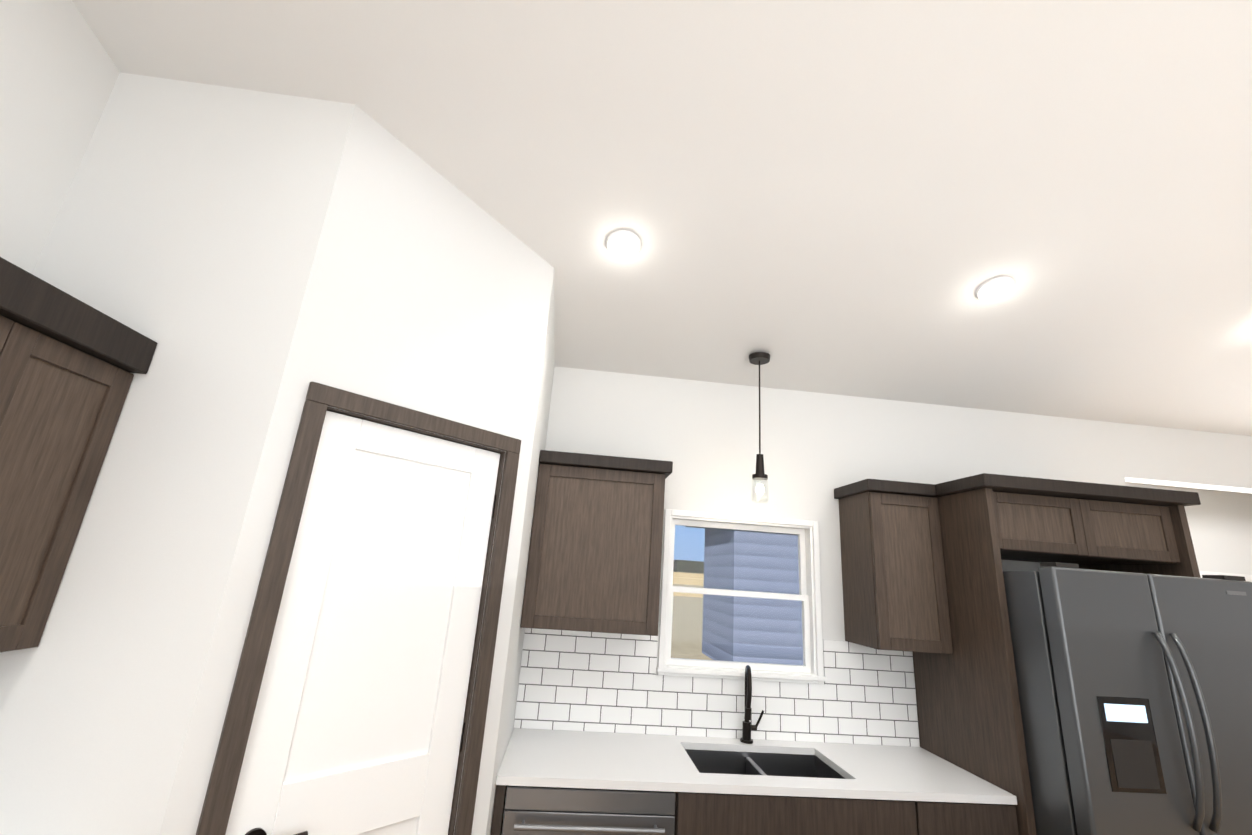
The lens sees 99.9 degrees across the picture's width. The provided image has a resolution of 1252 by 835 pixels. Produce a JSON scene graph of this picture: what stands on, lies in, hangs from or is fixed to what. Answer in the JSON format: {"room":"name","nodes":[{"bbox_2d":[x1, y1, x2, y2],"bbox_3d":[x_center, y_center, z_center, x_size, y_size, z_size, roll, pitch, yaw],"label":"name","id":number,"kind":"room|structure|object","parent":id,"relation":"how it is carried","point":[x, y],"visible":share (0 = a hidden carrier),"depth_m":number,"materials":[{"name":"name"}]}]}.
{"room":"kitchen","nodes":[
{"label":"kitchen","id":0,"kind":"room"},
{"bbox_2d":[0,0,119,273],"bbox_3d":[-1.650,-0.780,-0.255,0.120,4.502,6.770,5,-16,-4],"label":"wall","id":1,"kind":"structure","parent":0,"point":[59,72],"depth_m":1.56,"materials":[{"name":"paint"}]},
{"bbox_2d":[0,257,157,651],"bbox_3d":[-1.567,0.065,1.086,0.407,0.830,0.684,5,-16,-4],"label":"upper cabinet","id":2,"kind":"object","parent":1,"relation":"attached to","point":[69,365],"visible":1,"depth_m":1.29,"materials":[{"name":"brown wood"}]},
{"bbox_2d":[0,72,354,834],"bbox_3d":[-1.443,0.409,1.413,0.772,3.194,0.100,5,-16,-4],"label":"wall","id":3,"kind":"structure","parent":0,"point":[186,228],"depth_m":1.51,"materials":[{"name":"paint"}]},
{"bbox_2d":[159,104,553,834],"bbox_3d":[-0.782,0.558,1.763,0.100,3.194,0.946,-10,-22,40],"label":"wall","id":4,"kind":"structure","parent":0,"point":[429,290],"depth_m":1.88,"materials":[{"name":"paint"}]},
{"bbox_2d":[196,381,520,834],"bbox_3d":[-0.809,1.042,1.614,0.118,2.180,0.800,-10,-22,40],"label":"door frame","id":5,"kind":"structure","parent":4,"relation":"attached to","point":[227,764],"depth_m":1.64,"materials":[{"name":"brown wood"}]},
{"bbox_2d":[225,411,499,834],"bbox_3d":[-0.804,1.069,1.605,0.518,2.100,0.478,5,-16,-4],"label":"pantry door","id":6,"kind":"structure","parent":4,"relation":"in","point":[358,726],"depth_m":1.68,"materials":[{"name":"white paint"}]},
{"bbox_2d":[486,274,554,834],"bbox_3d":[-0.527,0.850,2.408,0.100,3.032,0.770,5,-16,-4],"label":"wall","id":7,"kind":"structure","parent":0,"point":[510,692],"depth_m":2.37,"materials":[{"name":"paint"}]},
{"bbox_2d":[72,0,1251,493],"bbox_3d":[3.153,-1.571,1.227,9.800,1.820,8.500,5,-16,-4],"label":"ceiling","id":8,"kind":"structure","parent":0,"point":[862,198],"depth_m":1.97,"materials":[{"name":"paint"}]},
{"bbox_2d":[606,230,640,257],"bbox_3d":[-0.011,-0.762,2.326,0.156,0.046,0.151,5,-16,-4],"label":"recessed light","id":9,"kind":"object","parent":8,"relation":"in","point":[623,244],"visible":1,"depth_m":2.31,"materials":[{"name":"white plastic"}]},
{"bbox_2d":[749,352,769,502],"bbox_3d":[0.722,0.048,2.844,0.120,0.820,0.120,5,-16,-4],"label":"pendant light","id":10,"kind":"object","parent":8,"relation":"hanging from","point":[759,358],"visible":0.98,"depth_m":2.79,"materials":[{"name":"brown metal"}]},
{"bbox_2d":[975,276,1014,300],"bbox_3d":[1.726,-0.599,2.463,0.156,0.046,0.151,5,-16,-4],"label":"recessed light","id":11,"kind":"object","parent":8,"relation":"in","point":[994,288],"visible":0.96,"depth_m":2.45,"materials":[{"name":"white plastic"}]},
{"bbox_2d":[501,366,1125,834],"bbox_3d":[0.549,1.170,2.895,5.100,2.840,0.120,5,-16,-4],"label":"wall","id":12,"kind":"structure","parent":0,"point":[815,446],"depth_m":3.17,"materials":[{"name":"paint"}]},
{"bbox_2d":[520,450,672,635],"bbox_3d":[-0.141,0.642,2.714,0.672,0.835,0.372,5,-16,-4],"label":"upper cabinet","id":13,"kind":"object","parent":12,"relation":"attached to","point":[595,557],"visible":0.98,"depth_m":2.57,"materials":[{"name":"brown wood"}]},
{"bbox_2d":[514,628,919,746],"bbox_3d":[0.511,1.397,2.758,2.114,0.494,0.007,5,-16,-4],"label":"backsplash","id":14,"kind":"structure","parent":12,"relation":"attached to","point":[593,681],"depth_m":2.73,"materials":[{"name":"tile"}]},
{"bbox_2d":[656,509,825,683],"bbox_3d":[0.631,0.983,2.941,0.909,0.855,0.150,5,-16,-4],"label":"window","id":15,"kind":"structure","parent":12,"relation":"in","point":[809,595],"depth_m":2.92,"materials":[{"name":"white"}]},
{"bbox_2d":[834,479,952,653],"bbox_3d":[1.421,0.789,2.837,0.408,0.835,0.372,5,-16,-4],"label":"upper cabinet","id":16,"kind":"object","parent":12,"relation":"attached to","point":[895,597],"visible":1,"depth_m":2.72,"materials":[{"name":"brown wood"}]},
{"bbox_2d":[1114,422,1251,492],"bbox_3d":[5.347,0.425,3.615,4.400,0.360,0.120,5,-16,-4],"label":"header beam","id":17,"kind":"structure","parent":0,"point":[1183,458],"depth_m":3.42,"materials":[{"name":"paint"}]},
{"bbox_2d":[1126,482,1251,581],"bbox_3d":[5.107,2.037,4.748,4.400,2.840,0.120,5,-16,-4],"label":"wall","id":18,"kind":"structure","parent":0,"point":[1220,524],"depth_m":5.02,"materials":[{"name":"paint"}]},
{"bbox_2d":[1199,571,1251,581],"bbox_3d":[5.976,2.488,4.687,1.920,2.060,0.106,5,-16,-4],"label":"door frame","id":19,"kind":"structure","parent":18,"relation":"attached to","point":[1248,577],"depth_m":4.89,"materials":[{"name":"white"}]},
{"bbox_3d":[2.898,2.046,0.162,9.800,0.060,8.500,5,-16,-4],"label":"floor","id":20,"kind":"structure","parent":0,"visible":0},
{"bbox_2d":[490,785,505,834],"bbox_3d":[-0.512,1.837,1.938,0.036,0.882,0.090,5,-16,-4],"label":"cabinet filler","id":21,"kind":"object","parent":20,"relation":"on","point":[497,817],"depth_m":1.99,"materials":[{"name":"brown wood"}]},
{"bbox_2d":[502,785,675,834],"bbox_3d":[-0.187,1.930,2.169,0.652,0.878,0.658,5,-16,-4],"label":"dishwasher","id":22,"kind":"object","parent":20,"relation":"on","point":[531,810],"visible":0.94,"depth_m":2.00,"materials":[{"name":"silver metal"}]},
{"bbox_2d":[674,792,916,834],"bbox_3d":[0.626,2.014,2.268,0.976,0.882,0.628,5,-16,-4],"label":"base cabinet","id":23,"kind":"object","parent":20,"relation":"on","point":[716,814],"visible":0.48,"depth_m":2.07,"materials":[{"name":"brown wood"}]},
{"bbox_2d":[496,728,1016,804],"bbox_3d":[0.518,1.657,2.356,2.114,0.228,0.633,5,-16,-4],"label":"countertop","id":24,"kind":"structure","parent":23,"relation":"on","point":[592,760],"depth_m":2.30,"materials":[{"name":"white stone"}]},
{"bbox_2d":[740,665,763,743],"bbox_3d":[0.634,1.434,2.625,0.144,0.365,0.213,5,-16,-4],"label":"faucet","id":25,"kind":"object","parent":24,"relation":"on","point":[747,728],"visible":0.98,"depth_m":2.63,"materials":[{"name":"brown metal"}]},
{"bbox_2d":[914,801,1018,834],"bbox_3d":[1.327,2.080,2.323,0.430,0.882,0.628,5,-16,-4],"label":"base cabinet","id":26,"kind":"object","parent":20,"relation":"on","point":[944,818],"visible":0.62,"depth_m":2.13,"materials":[{"name":"brown wood"}]},
{"bbox_2d":[913,473,1200,834],"bbox_3d":[2.107,1.483,2.529,1.105,2.245,0.718,5,-16,-4],"label":"surround","id":27,"kind":"object","parent":20,"relation":"on","point":[968,709],"visible":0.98,"depth_m":2.52,"materials":[{"name":"brown wood"}]},
{"bbox_2d":[1003,562,1251,834],"bbox_3d":[2.104,1.627,2.312,0.925,1.848,0.938,5,-16,-4],"label":"fridge","id":28,"kind":"object","parent":20,"relation":"on","point":[1135,693],"visible":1,"depth_m":2.07,"materials":[{"name":"black metal"}]},
{"label":"outside","id":29,"kind":"structure","parent":0,"visible":0},
{"bbox_2d":[671,572,711,659],"bbox_3d":[81.276,30.320,81.057,340.000,2.820,242.600,5,-16,-4],"label":"ground","id":30,"kind":"structure","parent":29,"point":[691,627],"depth_m":26.20,"materials":[{"name":"beige sand"}]},
{"bbox_2d":[673,560,703,573],"bbox_3d":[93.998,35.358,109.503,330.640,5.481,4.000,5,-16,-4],"label":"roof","id":31,"kind":"object","parent":30,"relation":"on","point":[687,566],"depth_m":100.78,"materials":[{"name":"grey"}]},
{"bbox_2d":[685,526,802,664],"bbox_3d":[5.897,4.225,14.494,7.900,4.950,4.000,5,-16,-4],"label":"neighbor house","id":32,"kind":"structure","parent":30,"relation":"on","point":[719,567],"depth_m":12.79,"materials":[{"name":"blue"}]}
]}

